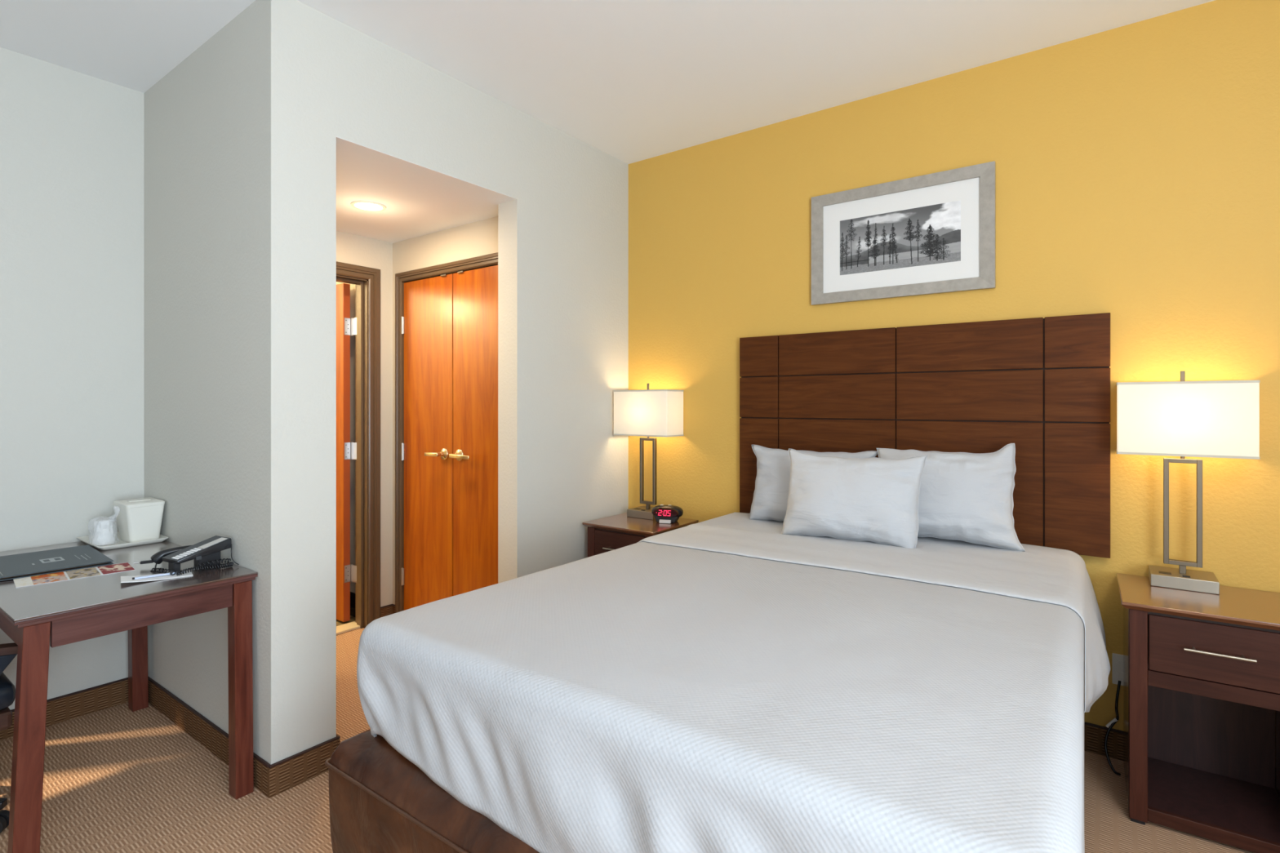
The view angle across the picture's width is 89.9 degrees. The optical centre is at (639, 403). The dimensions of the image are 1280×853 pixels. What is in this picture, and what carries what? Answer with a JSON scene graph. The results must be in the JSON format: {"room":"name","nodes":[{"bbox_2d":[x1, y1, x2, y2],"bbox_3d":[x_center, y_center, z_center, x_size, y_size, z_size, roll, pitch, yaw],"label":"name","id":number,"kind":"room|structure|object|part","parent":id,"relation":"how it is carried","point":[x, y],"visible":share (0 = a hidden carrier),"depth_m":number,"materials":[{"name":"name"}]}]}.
{"room":"hotel room","nodes":[
{"label":"hotel room","id":0,"kind":"room"},
{"bbox_2d":[0,47,143,710],"bbox_3d":[-3.226,-0.040,1.689,0.120,2.740,3.500,0,0,36],"label":"wall","id":1,"kind":"structure","parent":0,"point":[72,141],"depth_m":2.70,"materials":[{"name":"grey paint"}]},
{"bbox_2d":[0,677,128,741],"bbox_3d":[-3.229,1.276,1.573,0.011,0.108,3.310,0,0,36],"label":"baseboard","id":2,"kind":"structure","parent":1,"relation":"attached to","point":[70,706],"depth_m":2.73,"materials":[{"name":"carpet"}]},
{"bbox_2d":[336,281,355,592],"bbox_3d":[-2.295,0.105,4.434,1.630,2.450,0.095,0,0,36],"label":"wall","id":3,"kind":"structure","parent":0,"point":[352,286],"depth_m":4.01,"materials":[{"name":"beige paint"}]},
{"bbox_2d":[350,591,355,617],"bbox_3d":[-2.328,1.253,4.394,1.625,0.146,0.010,0,0,36],"label":"trim","id":4,"kind":"structure","parent":3,"relation":"attached to","point":[352,594],"depth_m":3.99,"materials":[{"name":"black plastic"}]},
{"bbox_2d":[336,231,392,607],"bbox_3d":[-1.655,0.145,3.823,0.125,2.370,1.800,0,0,36],"label":"wall","id":5,"kind":"structure","parent":0,"point":[352,249],"depth_m":3.87,"materials":[{"name":"beige paint"}]},
{"bbox_2d":[336,621,359,635],"bbox_3d":[-1.910,1.323,3.541,0.110,0.014,0.763,0,0,36],"label":"threshold","id":6,"kind":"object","parent":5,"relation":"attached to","point":[350,626],"depth_m":3.77,"materials":[{"name":"beige stone"}]},
{"bbox_2d":[336,261,380,628],"bbox_3d":[-1.871,0.264,3.512,0.147,2.132,0.891,0,0,36],"label":"door frame","id":7,"kind":"structure","parent":5,"relation":"in","point":[366,280],"depth_m":3.79,"materials":[{"name":"brown paint"}]},
{"bbox_2d":[336,283,356,622],"bbox_3d":[-2.013,0.294,4.050,0.820,2.036,0.055,0,0,36],"label":"door","id":8,"kind":"structure","parent":7,"relation":"attached to","point":[346,326],"depth_m":3.87,"materials":[{"name":"orange wood"}]},
{"bbox_2d":[380,604,395,617],"bbox_3d":[-1.518,1.276,3.863,0.049,0.108,0.090,0,0,36],"label":"baseboard","id":9,"kind":"structure","parent":5,"relation":"attached to","point":[387,610],"depth_m":3.88,"materials":[{"name":"wood"}]},
{"bbox_2d":[143,0,628,764],"bbox_3d":[-1.160,-0.040,3.340,1.245,2.740,1.990,0,0,36],"label":"wall","id":10,"kind":"structure","parent":0,"point":[240,135],"depth_m":2.51,"materials":[{"name":"grey paint"}]},
{"bbox_2d":[147,675,270,797],"bbox_3d":[-1.750,1.276,2.532,1.234,0.108,0.011,0,0,36],"label":"baseboard","id":11,"kind":"structure","parent":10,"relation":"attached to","point":[214,739],"depth_m":2.51,"materials":[{"name":"carpet"}]},
{"bbox_2d":[268,737,337,798],"bbox_3d":[-1.181,1.276,2.254,0.011,0.108,0.235,0,0,36],"label":"baseboard","id":12,"kind":"structure","parent":10,"relation":"attached to","point":[284,775],"depth_m":2.24,"materials":[{"name":"carpet"}]},
{"bbox_2d":[336,734,340,746],"bbox_3d":[-1.607,1.276,2.721,1.251,0.108,0.011,0,0,36],"label":"baseboard","id":13,"kind":"structure","parent":10,"relation":"attached to","point":[337,735],"depth_m":2.35,"materials":[{"name":"carpet"}]},
{"bbox_2d":[336,136,516,243],"bbox_3d":[-1.094,-1.010,3.432,1.244,0.060,1.764,0,0,36],"label":"ceiling","id":14,"kind":"structure","parent":0,"point":[419,200],"depth_m":3.05,"materials":[{"name":"white paint"}]},
{"bbox_2d":[350,200,386,211],"bbox_3d":[-1.342,-0.977,3.170,0.164,0.006,0.164,0,0,36],"label":"recessed light","id":15,"kind":"object","parent":14,"relation":"in","point":[370,206],"visible":1,"depth_m":3.17,"materials":[{"name":"white plastic"}]},
{"bbox_2d":[392,216,497,604],"bbox_3d":[-1.035,0.175,3.624,1.110,2.310,0.100,0,0,36],"label":"wall","id":16,"kind":"structure","parent":0,"point":[477,238],"depth_m":3.69,"materials":[{"name":"beige paint"}]},
{"bbox_2d":[401,273,453,610],"bbox_3d":[-1.247,0.295,3.704,0.476,2.046,0.104,0,0,36],"label":"door","id":17,"kind":"structure","parent":16,"relation":"in","point":[427,322],"depth_m":3.71,"materials":[{"name":"orange wood"}]},
{"bbox_3d":[-1.147,0.283,3.605,0.138,0.066,0.064,0,0,36],"label":"handle","id":18,"kind":"part","parent":17,"relation":"part of","materials":[{"name":"beige"}]},
{"bbox_2d":[395,252,497,613],"bbox_3d":[-1.026,0.273,3.598,1.043,2.114,0.112,0,0,36],"label":"door frame","id":19,"kind":"structure","parent":16,"relation":"in","point":[491,260],"depth_m":3.85,"materials":[{"name":"brown paint"}]},
{"bbox_2d":[448,265,497,595],"bbox_3d":[-0.860,0.295,3.418,0.474,2.046,0.104,0,0,36],"label":"door","id":20,"kind":"structure","parent":16,"relation":"in","point":[474,455],"depth_m":3.45,"materials":[{"name":"orange wood"}]},
{"bbox_3d":[-0.964,0.283,3.470,0.183,0.066,0.064,0,0,36],"label":"handle","id":21,"kind":"part","parent":20,"relation":"part of","materials":[{"name":"beige"}]},
{"bbox_2d":[0,0,1214,164],"bbox_3d":[-0.575,-1.460,0.853,5.390,0.100,5.540,0,0,36],"label":"ceiling","id":22,"kind":"structure","parent":0,"point":[633,81],"depth_m":2.52,"materials":[{"name":"white paint"}]},
{"bbox_2d":[0,615,1253,852],"bbox_3d":[-1.271,1.378,1.366,7.120,0.104,5.540,0,0,36],"label":"floor","id":23,"kind":"structure","parent":0,"point":[117,779],"depth_m":2.15,"materials":[{"name":"carpet"}]},
{"bbox_2d":[0,642,17,833],"bbox_3d":[-2.306,0.820,1.852,0.602,1.020,0.683,0,0,36],"label":"office chair","id":24,"kind":"object","parent":23,"relation":"on","point":[8,651],"visible":0.89,"depth_m":1.95,"materials":[{"name":"black leather"}]},
{"bbox_3d":[-2.117,1.228,1.950,0.300,0.054,0.050,0,0,-16],"label":"arm","id":25,"kind":"part","parent":24,"relation":"part of","materials":[{"name":"black plastic"}]},
{"bbox_3d":[-2.263,0.895,1.908,0.500,0.080,0.515,0,0,36],"label":"seat","id":26,"kind":"part","parent":24,"relation":"part of","materials":[{"name":"black leather"}]},
{"bbox_3d":[-2.046,0.735,1.739,0.050,0.042,0.542,0,0,36],"label":"armrest","id":27,"kind":"part","parent":24,"relation":"part of","materials":[{"name":"brown wood"}]},
{"bbox_2d":[0,540,257,852],"bbox_3d":[-1.964,0.958,2.306,1.168,0.745,0.625,0,0,36],"label":"desk","id":28,"kind":"object","parent":23,"relation":"on","point":[37,618],"visible":0.75,"depth_m":2.00,"materials":[{"name":"brown wood"}]},
{"bbox_3d":[-1.689,0.971,1.770,0.088,0.718,0.088,0,0,36],"label":"leg","id":29,"kind":"part","parent":28,"relation":"part of","materials":[{"name":"brown wood"}]},
{"bbox_2d":[0,545,113,581],"bbox_3d":[-2.167,0.576,2.341,0.410,0.013,0.304,0,0,39],"label":"folder","id":30,"kind":"object","parent":28,"relation":"on","point":[13,566],"visible":1,"depth_m":2.31,"materials":[{"name":"black leather"}]},
{"bbox_2d":[13,562,134,587],"bbox_3d":[-1.931,0.584,2.193,0.152,0.001,0.300,0,0,43],"label":"brochure","id":31,"kind":"object","parent":28,"relation":"on","point":[126,566],"visible":1,"depth_m":2.18,"materials":[{"name":"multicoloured paper"}]},
{"bbox_2d":[76,531,168,550],"bbox_3d":[-2.188,0.575,2.709,0.321,0.019,0.234,0,0,36],"label":"tray","id":32,"kind":"object","parent":28,"relation":"on","point":[119,544],"visible":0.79,"depth_m":2.65,"materials":[{"name":"white ceramic"}]},
{"bbox_2d":[92,519,115,546],"bbox_3d":[-2.213,0.501,2.643,0.097,0.157,0.098,0,0,36],"label":"cup","id":33,"kind":"object","parent":32,"relation":"on","point":[104,534],"visible":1,"depth_m":2.62,"materials":[{"name":"white ceramic"}]},
{"bbox_2d":[113,497,164,542],"bbox_3d":[-2.127,0.493,2.721,0.181,0.169,0.138,0,0,36],"label":"ice bucket","id":34,"kind":"object","parent":32,"relation":"on","point":[140,519],"visible":0.95,"depth_m":2.67,"materials":[{"name":"white plastic"}]},
{"bbox_3d":[-2.127,0.411,2.721,0.030,0.004,0.075,0,0,36],"label":"lid handle","id":35,"kind":"part","parent":34,"relation":"part of","materials":[{"name":"white plastic"}]},
{"bbox_3d":[-2.127,0.420,2.721,0.181,0.016,0.138,0,0,36],"label":"lid","id":36,"kind":"part","parent":34,"relation":"part of","materials":[{"name":"white plastic"}]},
{"bbox_3d":[-2.205,0.971,2.812,0.091,0.718,0.060,0,0,36],"label":"leg","id":37,"kind":"part","parent":28,"relation":"part of","materials":[{"name":"brown wood"}]},
{"bbox_2d":[133,560,157,570],"bbox_3d":[-1.733,0.572,2.270,0.134,0.024,0.049,0,0,27],"label":"cord","id":38,"kind":"object","parent":28,"relation":"on","point":[145,562],"visible":0.75,"depth_m":2.29,"materials":[{"name":"black plastic"}]},
{"bbox_2d":[120,571,192,582],"bbox_3d":[-1.620,0.578,2.150,0.190,0.012,0.090,0,0,-40],"label":"notepad","id":39,"kind":"object","parent":28,"relation":"on","point":[123,579],"visible":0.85,"depth_m":2.13,"materials":[{"name":"white paper"}]},
{"bbox_2d":[132,570,184,579],"bbox_3d":[-1.613,0.575,2.149,0.008,0.011,0.142,0,0,44],"label":"pen","id":40,"kind":"object","parent":39,"relation":"on","point":[165,574],"visible":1,"depth_m":2.13,"materials":[{"name":"white"}]},
{"bbox_2d":[150,535,239,575],"bbox_3d":[-1.611,0.534,2.289,0.261,0.101,0.228,0,0,36],"label":"telephone","id":41,"kind":"object","parent":28,"relation":"on","point":[206,553],"visible":0.99,"depth_m":2.27,"materials":[{"name":"black plastic"}]},
{"bbox_3d":[-1.627,0.573,2.190,0.112,0.018,0.021,0,0,21],"label":"coiled cord","id":42,"kind":"part","parent":41,"relation":"part of","materials":[{"name":"black plastic"}]},
{"bbox_3d":[-1.571,0.511,2.272,0.072,0.056,0.188,0,0,40],"label":"plate","id":43,"kind":"part","parent":41,"relation":"part of","materials":[{"name":"grey"}]},
{"bbox_3d":[-1.513,0.573,2.232,0.023,0.023,0.173,0,0,38],"label":"coiled cord","id":44,"kind":"part","parent":41,"relation":"part of","materials":[{"name":"black plastic"}]},
{"bbox_3d":[-1.502,0.562,2.261,0.018,0.023,0.102,0,0,40],"label":"coiled cord","id":45,"kind":"part","parent":41,"relation":"part of","materials":[{"name":"black plastic"}]},
{"bbox_3d":[-1.458,0.543,2.300,0.035,0.073,0.014,0,0,14],"label":"line cord","id":46,"kind":"part","parent":41,"relation":"part of","materials":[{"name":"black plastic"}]},
{"bbox_3d":[-1.372,0.971,2.200,0.088,0.718,0.064,0,0,36],"label":"leg","id":47,"kind":"part","parent":28,"relation":"part of","materials":[{"name":"brown wood"}]},
{"bbox_2d":[324,728,539,852],"bbox_3d":[0.400,1.094,2.049,1.531,0.476,2.067,0,0,36],"label":"bed base","id":48,"kind":"object","parent":23,"relation":"on","point":[380,802],"visible":0.15,"depth_m":1.52,"materials":[{"name":"brown wood"}]},
{"bbox_3d":[0.471,0.721,2.060,1.430,0.265,1.995,0,0,36],"label":"mattress","id":49,"kind":"object","parent":48,"relation":"on","visible":0},
{"bbox_2d":[356,541,1084,852],"bbox_3d":[0.301,0.918,1.794,1.594,0.724,1.512,0,0,36],"label":"coverlet","id":50,"kind":"object","parent":49,"relation":"on","point":[640,697],"visible":0.92,"depth_m":1.28,"materials":[{"name":"grey fabric"}]},
{"bbox_2d":[637,512,1110,713],"bbox_3d":[0.835,0.764,2.509,1.624,0.443,0.820,0,0,36],"label":"sheet","id":51,"kind":"object","parent":49,"relation":"on","point":[1048,575],"visible":0.66,"depth_m":2.25,"materials":[{"name":"grey fabric"}]},
{"bbox_2d":[749,444,878,521],"bbox_3d":[0.763,0.383,2.930,0.611,0.363,0.197,0,0,36],"label":"pillow","id":52,"kind":"object","parent":51,"relation":"on","point":[771,494],"visible":0.42,"depth_m":2.97,"materials":[{"name":"grey fabric"}]},
{"bbox_2d":[781,448,928,548],"bbox_3d":[0.849,0.383,2.606,0.566,0.372,0.217,0,0,36],"label":"pillow","id":53,"kind":"object","parent":51,"relation":"on","point":[875,500],"visible":0.99,"depth_m":2.54,"materials":[{"name":"grey fabric"}]},
{"bbox_2d":[876,443,1025,551],"bbox_3d":[1.225,0.355,2.572,0.554,0.403,0.213,0,0,30],"label":"pillow","id":54,"kind":"object","parent":51,"relation":"on","point":[964,496],"visible":0.73,"depth_m":2.48,"materials":[{"name":"grey fabric"}]},
{"bbox_2d":[582,512,698,557],"bbox_3d":[0.001,0.980,3.427,0.462,0.700,0.440,0,0,36],"label":"nightstand","id":55,"kind":"object","parent":23,"relation":"on","point":[607,534],"visible":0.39,"depth_m":3.33,"materials":[{"name":"brown wood"}]},
{"bbox_3d":[-0.246,0.987,3.408,0.046,0.667,0.050,0,0,36],"label":"post","id":56,"kind":"part","parent":55,"relation":"part of","materials":[{"name":"brown wood"}]},
{"bbox_3d":[-0.119,0.745,3.264,0.160,0.009,0.034,0,0,36],"label":"handle","id":57,"kind":"part","parent":55,"relation":"part of","materials":[{"name":"silver metal"}]},
{"bbox_3d":[-0.098,0.659,3.293,0.329,0.012,0.020,0,0,36],"label":"rail","id":58,"kind":"part","parent":55,"relation":"part of","materials":[{"name":"brown wood"}]},
{"bbox_3d":[-0.104,0.750,3.285,0.323,0.174,0.018,0,0,36],"label":"drawer","id":59,"kind":"part","parent":55,"relation":"part of","materials":[{"name":"brown wood"}]},
{"bbox_2d":[613,383,684,519],"bbox_3d":[0.045,0.258,3.578,0.368,0.742,0.168,0,0,36],"label":"table lamp","id":60,"kind":"object","parent":55,"relation":"on","point":[647,413],"visible":0.96,"depth_m":3.51,"materials":[{"name":"white fabric"}]},
{"bbox_3d":[0.045,0.376,3.578,0.103,0.369,0.022,0,0,36],"label":"frame","id":61,"kind":"part","parent":60,"relation":"part of","materials":[{"name":"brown metal"}]},
{"bbox_3d":[0.045,0.051,3.578,0.366,0.253,0.166,0,0,36],"label":"lamp shade","id":62,"kind":"part","parent":60,"relation":"part of","materials":[{"name":"fabric"}]},
{"bbox_2d":[651,504,683,523],"bbox_3d":[0.144,0.585,3.415,0.172,0.090,0.108,0,0,16],"label":"alarm clock","id":63,"kind":"object","parent":55,"relation":"on","point":[663,513],"visible":1,"depth_m":3.38,"materials":[{"name":"black plastic"}]},
{"bbox_3d":[0.132,0.620,3.370,0.062,0.017,0.015,0,0,16],"label":"name plate","id":64,"kind":"part","parent":63,"relation":"part of","materials":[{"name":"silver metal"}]},
{"bbox_2d":[1104,680,1120,776],"bbox_3d":[1.730,1.179,2.345,0.050,0.300,0.126,0,0,36],"label":"power cord","id":65,"kind":"object","parent":23,"relation":"on","point":[1112,723],"visible":1,"depth_m":2.37,"materials":[{"name":"black plastic"}]},
{"bbox_2d":[1116,573,1279,852],"bbox_3d":[1.838,0.980,2.073,0.462,0.700,0.440,0,0,35],"label":"nightstand","id":66,"kind":"object","parent":23,"relation":"on","point":[1202,670],"visible":1,"depth_m":2.03,"materials":[{"name":"brown wood"}]},
{"bbox_3d":[1.695,0.990,2.221,0.018,0.673,0.352,0,0,35],"label":"panel","id":67,"kind":"part","parent":66,"relation":"part of","materials":[{"name":"brown wood"}]},
{"bbox_3d":[1.591,0.987,2.048,0.046,0.667,0.050,0,0,35],"label":"post","id":68,"kind":"part","parent":66,"relation":"part of","materials":[{"name":"brown wood"}]},
{"bbox_2d":[1116,371,1259,594],"bbox_3d":[1.883,0.258,2.224,0.368,0.742,0.168,0,0,36],"label":"table lamp","id":69,"kind":"object","parent":66,"relation":"on","point":[1220,419],"visible":1,"depth_m":2.17,"materials":[{"name":"white fabric"}]},
{"bbox_2d":[1158,571,1171,574],"bbox_3d":[1.823,0.588,2.225,0.034,0.002,0.028,0,0,36],"label":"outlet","id":70,"kind":"object","parent":69,"relation":"attached to","point":[1159,572],"depth_m":2.22,"materials":[{"name":"black"}]},
{"bbox_3d":[1.883,0.376,2.224,0.103,0.369,0.022,0,0,36],"label":"frame","id":71,"kind":"part","parent":69,"relation":"part of","materials":[{"name":"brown metal"}]},
{"bbox_3d":[1.883,0.051,2.224,0.366,0.253,0.166,0,0,36],"label":"lamp shade","id":72,"kind":"part","parent":69,"relation":"part of","materials":[{"name":"fabric"}]},
{"bbox_3d":[1.958,0.982,2.244,0.384,0.657,0.010,0,0,35],"label":"panel","id":73,"kind":"part","parent":66,"relation":"part of","materials":[{"name":"brown wood"}]},
{"bbox_2d":[1147,757,1279,843],"bbox_3d":[1.850,1.288,2.090,0.384,0.016,0.362,0,0,35],"label":"shelf","id":74,"kind":"object","parent":66,"relation":"attached to","point":[1238,804],"depth_m":2.08,"materials":[{"name":"brown wood"}]},
{"bbox_3d":[1.743,0.659,1.936,0.329,0.012,0.020,0,0,35],"label":"rail","id":75,"kind":"part","parent":66,"relation":"part of","materials":[{"name":"brown wood"}]},
{"bbox_3d":[1.741,1.298,1.934,0.329,0.040,0.018,0,0,35],"label":"rail","id":76,"kind":"part","parent":66,"relation":"part of","materials":[{"name":"brown wood"}]},
{"bbox_3d":[1.740,0.864,1.932,0.329,0.048,0.018,0,0,35],"label":"rail","id":77,"kind":"part","parent":66,"relation":"part of","materials":[{"name":"brown wood"}]},
{"bbox_3d":[1.737,0.750,1.928,0.323,0.174,0.018,0,0,35],"label":"drawer","id":78,"kind":"part","parent":66,"relation":"part of","materials":[{"name":"brown wood"}]},
{"bbox_3d":[1.722,0.745,1.907,0.160,0.009,0.034,0,0,35],"label":"handle","id":79,"kind":"part","parent":66,"relation":"part of","materials":[{"name":"silver metal"}]},
{"bbox_3d":[2.027,0.990,1.990,0.018,0.673,0.352,0,0,35],"label":"panel","id":80,"kind":"part","parent":66,"relation":"part of","materials":[{"name":"brown wood"}]},
{"bbox_2d":[628,0,1279,731],"bbox_3d":[1.585,-0.040,2.628,4.020,2.740,0.120,0,0,36],"label":"wall","id":81,"kind":"structure","parent":0,"point":[1138,163],"depth_m":2.48,"materials":[{"name":"yellow paint"}]},
{"bbox_2d":[811,160,995,305],"bbox_3d":[1.144,-0.735,2.861,0.780,0.517,0.021,0,0,36],"label":"framed picture","id":82,"kind":"object","parent":81,"relation":"attached to","point":[933,233],"visible":1,"depth_m":2.84,"materials":[{"name":"silver metal"}]},
{"bbox_3d":[0.852,-0.735,3.076,0.055,0.517,0.021,0,0,36],"label":"frame rail","id":83,"kind":"part","parent":82,"relation":"part of","materials":[{"name":"silver metal"}]},
{"bbox_2d":[840,200,960,275],"bbox_3d":[1.148,-0.732,2.862,0.516,0.256,0.001,0,0,36],"label":"photograph","id":84,"kind":"object","parent":82,"relation":"attached to","point":[928,234],"depth_m":2.85},
{"bbox_3d":[1.144,-0.968,2.861,0.780,0.050,0.021,0,0,36],"label":"frame rail","id":85,"kind":"part","parent":82,"relation":"part of","materials":[{"name":"grey wood"}]},
{"bbox_3d":[1.144,-0.501,2.861,0.780,0.050,0.021,0,0,36],"label":"frame rail","id":86,"kind":"part","parent":82,"relation":"part of","materials":[{"name":"silver metal"}]},
{"bbox_3d":[1.436,-0.735,2.646,0.055,0.517,0.021,0,0,36],"label":"frame rail","id":87,"kind":"part","parent":82,"relation":"part of","materials":[{"name":"silver metal"}]},
{"bbox_2d":[739,312,1110,558],"bbox_3d":[1.141,0.118,2.851,1.535,0.913,0.041,0,0,36],"label":"headboard","id":88,"kind":"object","parent":81,"relation":"attached to","point":[1041,386],"visible":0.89,"depth_m":2.67,"materials":[{"name":"brown wood"}]},
{"bbox_3d":[0.600,-0.238,3.233,0.210,0.199,0.014,0,0,36],"label":"panel","id":89,"kind":"part","parent":88,"relation":"part of","materials":[{"name":"brown wood"}]},
{"bbox_3d":[0.600,-0.032,3.233,0.210,0.203,0.014,0,0,36],"label":"panel","id":90,"kind":"part","parent":88,"relation":"part of","materials":[{"name":"brown wood"}]},
{"bbox_3d":[0.600,0.325,3.233,0.210,0.500,0.014,0,0,36],"label":"panel","id":91,"kind":"part","parent":88,"relation":"part of","materials":[{"name":"brown wood"}]},
{"bbox_3d":[0.911,-0.238,3.004,0.552,0.199,0.014,0,0,36],"label":"panel","id":92,"kind":"part","parent":88,"relation":"part of","materials":[{"name":"brown wood"}]},
{"bbox_3d":[0.911,-0.032,3.004,0.552,0.203,0.014,0,0,36],"label":"panel","id":93,"kind":"part","parent":88,"relation":"part of","materials":[{"name":"brown wood"}]},
{"bbox_3d":[0.911,0.325,3.004,0.552,0.500,0.014,0,0,36],"label":"panel","id":94,"kind":"part","parent":88,"relation":"part of","materials":[{"name":"brown wood"}]},
{"bbox_3d":[1.358,-0.238,2.674,0.550,0.199,0.014,0,0,36],"label":"panel","id":95,"kind":"part","parent":88,"relation":"part of","materials":[{"name":"brown wood"}]},
{"bbox_3d":[1.358,-0.032,2.674,0.550,0.203,0.014,0,0,36],"label":"panel","id":96,"kind":"part","parent":88,"relation":"part of","materials":[{"name":"brown wood"}]},
{"bbox_3d":[1.358,0.325,2.674,0.550,0.500,0.014,0,0,36],"label":"panel","id":97,"kind":"part","parent":88,"relation":"part of","materials":[{"name":"brown wood"}]},
{"bbox_3d":[1.667,-0.238,2.446,0.207,0.199,0.014,0,0,36],"label":"panel","id":98,"kind":"part","parent":88,"relation":"part of","materials":[{"name":"brown wood"}]},
{"bbox_3d":[1.667,-0.032,2.446,0.207,0.203,0.014,0,0,36],"label":"panel","id":99,"kind":"part","parent":88,"relation":"part of","materials":[{"name":"brown wood"}]},
{"bbox_3d":[1.667,0.325,2.446,0.207,0.500,0.014,0,0,36],"label":"panel","id":100,"kind":"part","parent":88,"relation":"part of","materials":[{"name":"brown wood"}]},
{"bbox_2d":[1084,721,1123,760],"bbox_3d":[1.497,1.276,2.611,3.900,0.108,0.011,0,0,36],"label":"baseboard","id":101,"kind":"structure","parent":81,"relation":"attached to","point":[1094,735],"depth_m":2.42,"materials":[{"name":"carpet"}]},
{"bbox_2d":[1111,653,1123,685],"bbox_3d":[1.803,0.995,2.387,0.070,0.114,0.008,0,0,36],"label":"wall outlet","id":102,"kind":"object","parent":81,"relation":"attached to","point":[1117,660],"visible":0.43,"depth_m":2.40,"materials":[{"name":"white plastic"}]}
]}

